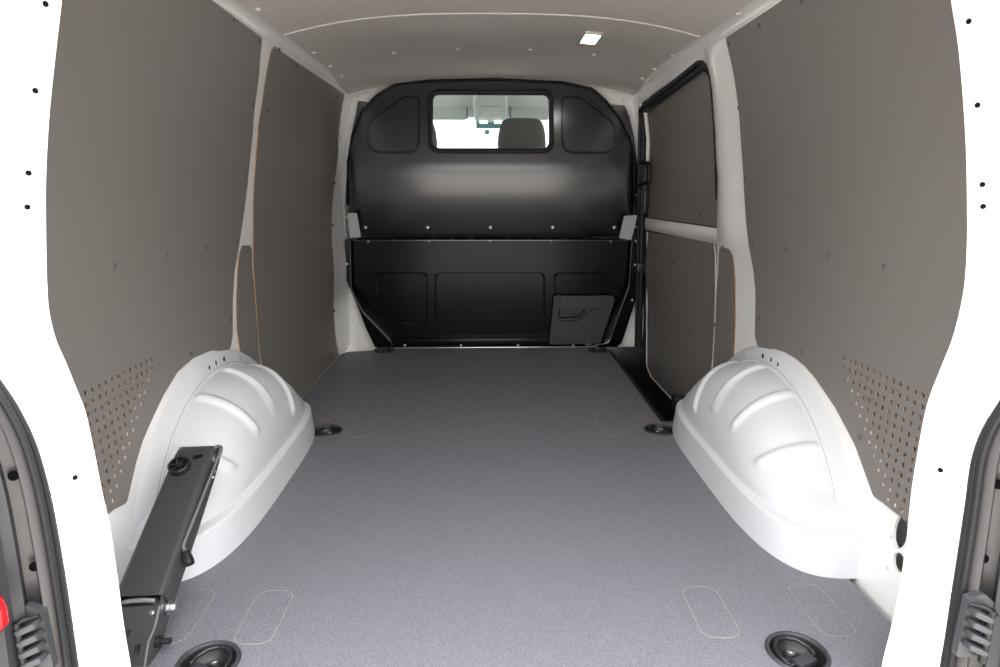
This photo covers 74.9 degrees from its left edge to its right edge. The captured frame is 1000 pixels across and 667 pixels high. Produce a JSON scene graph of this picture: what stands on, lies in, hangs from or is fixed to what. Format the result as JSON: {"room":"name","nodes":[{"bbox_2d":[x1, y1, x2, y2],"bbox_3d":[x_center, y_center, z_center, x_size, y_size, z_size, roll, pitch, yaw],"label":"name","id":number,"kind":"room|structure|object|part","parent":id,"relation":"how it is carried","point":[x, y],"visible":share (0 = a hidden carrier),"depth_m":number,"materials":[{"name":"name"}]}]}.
{"room":"vehicle interior","nodes":[
{"label":"vehicle interior","id":0,"kind":"room"},
{"bbox_2d":[43,38,349,659],"bbox_3d":[-0.858,-0.247,2.300,0.274,1.815,2.690,0,13,-1],"label":"van body side","id":1,"kind":"structure","parent":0,"point":[120,518],"depth_m":2.11,"materials":[{"name":"white paint"}]},
{"bbox_2d":[0,595,9,632],"bbox_3d":[-0.703,0.384,0.892,0.056,0.060,0.040,0,13,-1],"label":"tail lamp","id":2,"kind":"object","parent":1,"relation":"attached to","point":[4,612],"visible":1,"depth_m":0.89,"materials":[{"name":"red plastic"}]},
{"bbox_2d":[0,404,63,666],"bbox_3d":[-0.739,0.039,0.901,0.483,1.370,0.144,2,13,10],"label":"door frame","id":3,"kind":"structure","parent":1,"relation":"attached to","point":[31,638],"depth_m":0.95,"materials":[{"name":"grey paint"}]},
{"bbox_3d":[-0.646,0.044,0.875,0.270,1.370,0.074,0,13,-1],"label":"panel","id":4,"kind":"part","parent":3,"relation":"part of","materials":[{"name":"grey plastic"}]},
{"bbox_2d":[0,379,77,666],"bbox_3d":[-0.611,0.035,0.908,0.255,1.373,0.020,0,13,-1],"label":"weatherstrip","id":5,"kind":"object","parent":1,"relation":"attached to","point":[33,458],"visible":1,"depth_m":0.96,"materials":[{"name":"black rubber"}]},
{"bbox_2d":[0,0,130,666],"bbox_3d":[-0.649,0.008,1.039,0.415,1.370,0.250,0,13,-1],"label":"door frame","id":6,"kind":"structure","parent":1,"relation":"attached to","point":[34,369],"depth_m":0.94,"materials":[{"name":"white paint"}]},
{"bbox_2d":[34,0,261,553],"bbox_3d":[-0.807,-0.285,1.683,0.119,1.184,1.301,0,13,-1],"label":"panel","id":7,"kind":"object","parent":1,"relation":"attached to","point":[152,105],"visible":0.72,"depth_m":1.53,"materials":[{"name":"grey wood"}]},
{"bbox_2d":[236,245,259,363],"bbox_3d":[-0.863,-0.069,2.240,0.029,0.458,0.230,0,13,-1],"label":"panel","id":8,"kind":"object","parent":1,"relation":"attached to","point":[247,334],"visible":0.81,"depth_m":2.23,"materials":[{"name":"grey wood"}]},
{"bbox_2d":[213,0,348,94],"bbox_3d":[-0.762,-0.974,2.103,0.036,0.060,2.620,0,13,-1],"label":"trim","id":9,"kind":"structure","parent":1,"relation":"attached to","point":[257,25],"depth_m":2.22,"materials":[{"name":"white paint"}]},
{"bbox_2d":[253,47,344,396],"bbox_3d":[-0.819,-0.440,2.851,0.112,1.345,1.246,0,13,1],"label":"panel","id":10,"kind":"object","parent":1,"relation":"attached to","point":[297,149],"visible":0.97,"depth_m":2.72,"materials":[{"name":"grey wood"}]},
{"bbox_2d":[77,346,891,666],"bbox_3d":[-0.013,0.395,2.354,1.629,0.069,2.720,0,13,-1],"label":"floor","id":11,"kind":"structure","parent":0,"point":[469,506],"depth_m":1.61,"materials":[{"name":"grey rubber"}]},
{"bbox_2d":[119,445,222,666],"bbox_3d":[-0.692,0.448,1.391,0.138,0.287,0.436,0,13,-1],"label":"jack","id":12,"kind":"object","parent":11,"relation":"on","point":[150,583],"visible":0.96,"depth_m":1.33,"materials":[{"name":"black metal"}]},
{"bbox_3d":[-0.637,0.459,1.331,0.022,0.031,0.034,-12,17,-42],"label":"crank knob","id":13,"kind":"part","parent":12,"relation":"part of","materials":[{"name":"black plastic"}]},
{"bbox_3d":[-0.657,0.362,1.444,0.032,0.143,0.266,-2,13,-7],"label":"crank rod","id":14,"kind":"part","parent":12,"relation":"part of","materials":[{"name":"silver metal"}]},
{"bbox_3d":[-0.660,0.586,1.359,0.078,0.001,0.172,0,13,-1],"label":"plate","id":15,"kind":"part","parent":11,"relation":"part of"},
{"bbox_2d":[175,640,240,666],"bbox_3d":[-0.547,0.628,1.227,0.117,0.034,0.117,6,14,24],"label":"ring","id":16,"kind":"object","parent":11,"relation":"on","point":[218,653],"visible":1,"depth_m":1.25,"materials":[{"name":"grey plastic"}]},
{"bbox_2d":[180,647,235,666],"bbox_3d":[-0.547,0.631,1.227,0.101,0.030,0.101,6,14,24],"label":"bowl","id":17,"kind":"object","parent":16,"relation":"on","point":[196,656],"depth_m":1.25,"materials":[{"name":"black plastic"}]},
{"bbox_2d":[128,348,314,581],"bbox_3d":[-0.750,0.254,1.940,0.219,0.395,1.079,0,13,-1],"label":"wheel arch","id":18,"kind":"object","parent":11,"relation":"on","point":[264,429],"visible":0.87,"depth_m":1.74,"materials":[{"name":"white paint"}]},
{"bbox_3d":[-0.489,0.587,1.358,0.076,0.001,0.172,0,13,-1],"label":"plate","id":19,"kind":"part","parent":11,"relation":"part of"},
{"bbox_2d":[314,424,342,436],"bbox_3d":[-0.635,0.368,2.388,0.117,0.034,0.117,8,15,32],"label":"ring","id":20,"kind":"object","parent":11,"relation":"on","point":[327,430],"visible":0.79,"depth_m":2.41,"materials":[{"name":"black metal"}]},
{"bbox_2d":[315,427,339,433],"bbox_3d":[-0.635,0.370,2.389,0.101,0.030,0.101,8,15,32],"label":"bowl","id":21,"kind":"object","parent":20,"relation":"on","point":[318,430],"depth_m":2.41,"materials":[{"name":"black plastic"}]},
{"bbox_3d":[-0.672,0.306,2.610,0.065,0.001,0.225,0,13,-1],"label":"plate","id":22,"kind":"part","parent":11,"relation":"part of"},
{"bbox_3d":[-0.515,0.324,2.527,0.080,0.001,0.400,0,13,-1],"label":"plate","id":23,"kind":"part","parent":11,"relation":"part of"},
{"bbox_2d":[373,347,394,352],"bbox_3d":[-0.632,0.104,3.565,0.117,0.034,0.117,7,14,27],"label":"ring","id":24,"kind":"object","parent":11,"relation":"on","point":[389,349],"visible":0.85,"depth_m":3.58,"materials":[{"name":"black metal"}]},
{"bbox_2d":[344,78,636,348],"bbox_3d":[-0.042,-0.595,3.457,1.583,1.426,0.135,0,13,-1],"label":"bulkhead","id":25,"kind":"object","parent":11,"relation":"on","point":[445,247],"visible":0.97,"depth_m":3.44,"materials":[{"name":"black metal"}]},
{"bbox_3d":[-0.066,0.046,3.644,1.080,0.050,0.050,0,13,-1],"label":"rail","id":26,"kind":"part","parent":25,"relation":"part of","materials":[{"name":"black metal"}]},
{"bbox_3d":[-0.044,-0.888,3.384,1.535,0.808,0.092,0,13,-1],"label":"panel","id":27,"kind":"part","parent":25,"relation":"part of","materials":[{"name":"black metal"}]},
{"bbox_3d":[-0.050,-0.227,3.606,1.520,0.584,0.006,0,13,-1],"label":"panel","id":28,"kind":"part","parent":25,"relation":"part of","materials":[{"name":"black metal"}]},
{"bbox_2d":[549,295,613,343],"bbox_3d":[0.450,-0.078,3.606,0.352,0.280,0.024,0,13,-1],"label":"access cover","id":29,"kind":"object","parent":25,"relation":"attached to","point":[576,319],"visible":1,"depth_m":3.60,"materials":[{"name":"grey plastic"}]},
{"bbox_2d":[587,347,607,352],"bbox_3d":[0.531,0.103,3.568,0.117,0.034,0.117,-7,14,-29],"label":"ring","id":30,"kind":"object","parent":11,"relation":"on","point":[591,349],"visible":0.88,"depth_m":3.59,"materials":[{"name":"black metal"}]},
{"bbox_3d":[0.406,0.323,2.533,0.073,0.001,0.395,0,13,-1],"label":"plate","id":31,"kind":"part","parent":11,"relation":"part of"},
{"bbox_3d":[0.552,0.305,2.612,0.072,0.001,0.220,0,13,-1],"label":"plate","id":32,"kind":"part","parent":11,"relation":"part of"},
{"bbox_2d":[606,347,671,421],"bbox_3d":[0.712,0.310,3.057,0.240,0.238,1.130,0,13,-1],"label":"step","id":33,"kind":"structure","parent":11,"relation":"in","point":[632,360],"depth_m":3.57,"materials":[{"name":"black plastic"}]},
{"bbox_2d":[644,423,672,435],"bbox_3d":[0.587,0.365,2.399,0.117,0.034,0.117,-7,14,-29],"label":"ring","id":34,"kind":"object","parent":11,"relation":"on","point":[659,429],"visible":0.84,"depth_m":2.42,"materials":[{"name":"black metal"}]},
{"bbox_2d":[646,427,671,432],"bbox_3d":[0.587,0.368,2.400,0.101,0.030,0.101,-7,14,-29],"label":"bowl","id":35,"kind":"object","parent":34,"relation":"on","point":[648,429],"depth_m":2.42,"materials":[{"name":"black plastic"}]},
{"bbox_3d":[0.441,0.583,1.373,0.076,0.001,0.167,0,13,-1],"label":"plate","id":36,"kind":"part","parent":11,"relation":"part of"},
{"bbox_2d":[672,345,861,578],"bbox_3d":[0.726,0.248,1.968,0.219,0.395,1.079,0,13,-1],"label":"wheel arch","id":37,"kind":"object","parent":11,"relation":"on","point":[755,428],"visible":1,"depth_m":1.70,"materials":[{"name":"white paint"}]},
{"bbox_2d":[765,631,830,666],"bbox_3d":[0.570,0.623,1.253,0.117,0.034,0.117,-6,14,-26],"label":"ring","id":38,"kind":"object","parent":11,"relation":"on","point":[786,648],"visible":1,"depth_m":1.27,"materials":[{"name":"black metal"}]},
{"bbox_2d":[770,638,825,666],"bbox_3d":[0.570,0.625,1.254,0.101,0.030,0.101,-6,14,-26],"label":"bowl","id":39,"kind":"object","parent":38,"relation":"on","point":[787,652],"depth_m":1.26,"materials":[{"name":"black plastic"}]},
{"bbox_3d":[0.677,0.582,1.381,0.072,0.001,0.173,0,13,-1],"label":"plate","id":40,"kind":"part","parent":11,"relation":"part of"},
{"bbox_2d":[433,95,547,117],"bbox_3d":[-0.057,-1.375,3.934,1.500,0.148,0.960,0,13,-1],"label":"ceiling","id":41,"kind":"structure","parent":0,"point":[540,101],"depth_m":4.15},
{"bbox_2d":[433,107,467,119],"bbox_3d":[-0.387,-1.439,4.238,0.354,0.097,0.052,0,13,-1],"label":"sun visor","id":42,"kind":"object","parent":41,"relation":"attached to","point":[439,113],"visible":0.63,"depth_m":4.24,"materials":[{"name":"grey plastic"}]},
{"bbox_2d":[473,95,507,123],"bbox_3d":[-0.062,-1.433,4.175,0.227,0.150,0.375,0,13,-1],"label":"console","id":43,"kind":"object","parent":41,"relation":"attached to","point":[486,108],"visible":0.95,"depth_m":4.11,"materials":[{"name":"white plastic"}]},
{"bbox_2d":[476,118,507,127],"bbox_3d":[-0.074,-1.302,4.801,1.440,0.470,0.961,0,13,-1],"label":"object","id":44,"kind":"structure","parent":41,"relation":"attached to","point":[489,124],"depth_m":4.47,"materials":[{"name":"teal glass"}]},
{"bbox_2d":[510,107,548,119],"bbox_3d":[0.249,-1.442,4.250,0.374,0.097,0.052,0,13,-1],"label":"sun visor","id":45,"kind":"object","parent":41,"relation":"attached to","point":[516,112],"visible":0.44,"depth_m":4.25,"materials":[{"name":"grey plastic"}]},
{"bbox_2d":[336,83,645,352],"bbox_3d":[-0.045,-0.513,3.477,1.800,1.720,0.211,0,13,-1],"label":"frame","id":46,"kind":"structure","parent":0,"point":[354,335],"depth_m":3.46,"materials":[{"name":"white paint"}]},
{"bbox_3d":[-0.817,-0.563,3.445,0.084,1.330,0.208,1,13,4],"label":"pillar trim","id":47,"kind":"part","parent":46,"relation":"part of","materials":[{"name":"white paint"}]},
{"bbox_2d":[236,0,752,94],"bbox_3d":[-0.021,-1.033,2.126,1.900,0.185,2.800,0,13,-1],"label":"ceiling","id":48,"kind":"structure","parent":0,"point":[364,44],"depth_m":2.50,"materials":[{"name":"grey"}]},
{"bbox_2d":[578,31,602,44],"bbox_3d":[0.357,-1.167,2.580,0.075,0.019,0.180,0,13,-1],"label":"recessed light","id":49,"kind":"object","parent":48,"relation":"in","point":[588,37],"visible":1,"depth_m":2.56,"materials":[{"name":"white plastic"}]},
{"bbox_2d":[631,0,965,666],"bbox_3d":[0.816,-0.254,2.333,0.274,1.815,2.690,0,13,-1],"label":"van body side","id":50,"kind":"structure","parent":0,"point":[883,533],"depth_m":2.18,"materials":[{"name":"white paint"}]},
{"bbox_2d":[635,70,716,421],"bbox_3d":[0.787,-0.336,2.995,0.216,1.604,1.236,0,13,-1],"label":"door","id":51,"kind":"structure","parent":50,"relation":"in","point":[679,267],"depth_m":2.96,"materials":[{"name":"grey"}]},
{"bbox_3d":[0.741,-0.822,3.365,0.017,0.133,0.173,-2,13,-8],"label":"pull handle","id":52,"kind":"part","parent":51,"relation":"part of","materials":[{"name":"black plastic"}]},
{"bbox_3d":[0.761,-0.828,3.417,0.030,0.150,0.050,0,13,-1],"label":"handle","id":53,"kind":"part","parent":51,"relation":"part of","materials":[{"name":"black plastic"}]},
{"bbox_3d":[0.809,-0.062,3.057,0.021,0.750,1.037,0,13,-2],"label":"edge trim","id":54,"kind":"part","parent":51,"relation":"part of","materials":[{"name":"beige"}]},
{"bbox_3d":[0.823,-0.071,3.055,0.049,0.762,1.027,-1,13,-3],"label":"panel","id":55,"kind":"part","parent":51,"relation":"part of","materials":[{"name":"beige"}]},
{"bbox_3d":[0.794,-0.807,2.962,0.090,0.589,0.919,-1,13,-4],"label":"panel","id":56,"kind":"part","parent":51,"relation":"part of","materials":[{"name":"grey plastic"}]},
{"bbox_2d":[634,60,717,346],"bbox_3d":[0.786,-0.367,3.019,0.136,1.535,1.044,0,13,-1],"label":"weatherstrip","id":57,"kind":"object","parent":50,"relation":"attached to","point":[697,67],"visible":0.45,"depth_m":3.39,"materials":[{"name":"black rubber"}]},
{"bbox_2d":[638,0,777,88],"bbox_3d":[0.721,-0.980,2.132,0.036,0.060,2.620,0,13,-1],"label":"trim","id":58,"kind":"structure","parent":50,"relation":"attached to","point":[751,10],"depth_m":2.24,"materials":[{"name":"white paint"}]},
{"bbox_2d":[713,246,735,367],"bbox_3d":[0.820,-0.067,2.386,0.033,0.490,0.286,0,13,-1],"label":"panel","id":59,"kind":"object","parent":50,"relation":"attached to","point":[725,319],"visible":0.87,"depth_m":2.39,"materials":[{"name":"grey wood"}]},
{"bbox_2d":[726,0,982,522],"bbox_3d":[0.794,-0.282,1.673,0.110,1.153,1.216,0,13,-1],"label":"panel","id":60,"kind":"object","parent":50,"relation":"attached to","point":[851,112],"visible":0.79,"depth_m":1.50,"materials":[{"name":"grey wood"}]},
{"bbox_2d":[882,0,999,666],"bbox_3d":[0.670,0.002,1.065,0.393,1.370,0.250,0,13,-1],"label":"door frame","id":61,"kind":"structure","parent":50,"relation":"attached to","point":[965,391],"depth_m":0.98,"materials":[{"name":"white paint"}]},
{"bbox_2d":[941,400,999,666],"bbox_3d":[0.639,0.030,0.932,0.259,1.373,0.020,0,13,-1],"label":"weatherstrip","id":62,"kind":"object","parent":50,"relation":"attached to","point":[983,443],"visible":0.98,"depth_m":0.99,"materials":[{"name":"black rubber"}]},
{"bbox_2d":[951,425,999,666],"bbox_3d":[0.760,0.032,0.929,0.471,1.370,0.147,-3,13,-12],"label":"door frame","id":63,"kind":"structure","parent":50,"relation":"attached to","point":[976,640],"depth_m":0.99,"materials":[{"name":"grey paint"}]},
{"bbox_3d":[0.678,0.039,0.901,0.277,1.370,0.074,0,13,-1],"label":"panel","id":64,"kind":"part","parent":63,"relation":"part of","materials":[{"name":"grey plastic"}]},
{"bbox_3d":[-0.067,-0.143,4.702,1.660,0.040,2.000,0,13,-1],"label":"floor","id":65,"kind":"structure","parent":0,"visible":0},
{"bbox_2d":[433,124,436,146],"bbox_3d":[-0.515,-0.695,4.194,0.500,1.261,0.653,0,13,-1],"label":"seat","id":66,"kind":"object","parent":65,"relation":"on","point":[434,130],"visible":0.06,"depth_m":3.79,"materials":[{"name":"fabric"}]},
{"bbox_2d":[498,118,545,147],"bbox_3d":[0.330,-0.699,4.210,0.880,1.261,0.653,0,13,-1],"label":"seat","id":67,"kind":"object","parent":65,"relation":"on","point":[513,132],"visible":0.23,"depth_m":3.78,"materials":[{"name":"fabric"}]}
]}

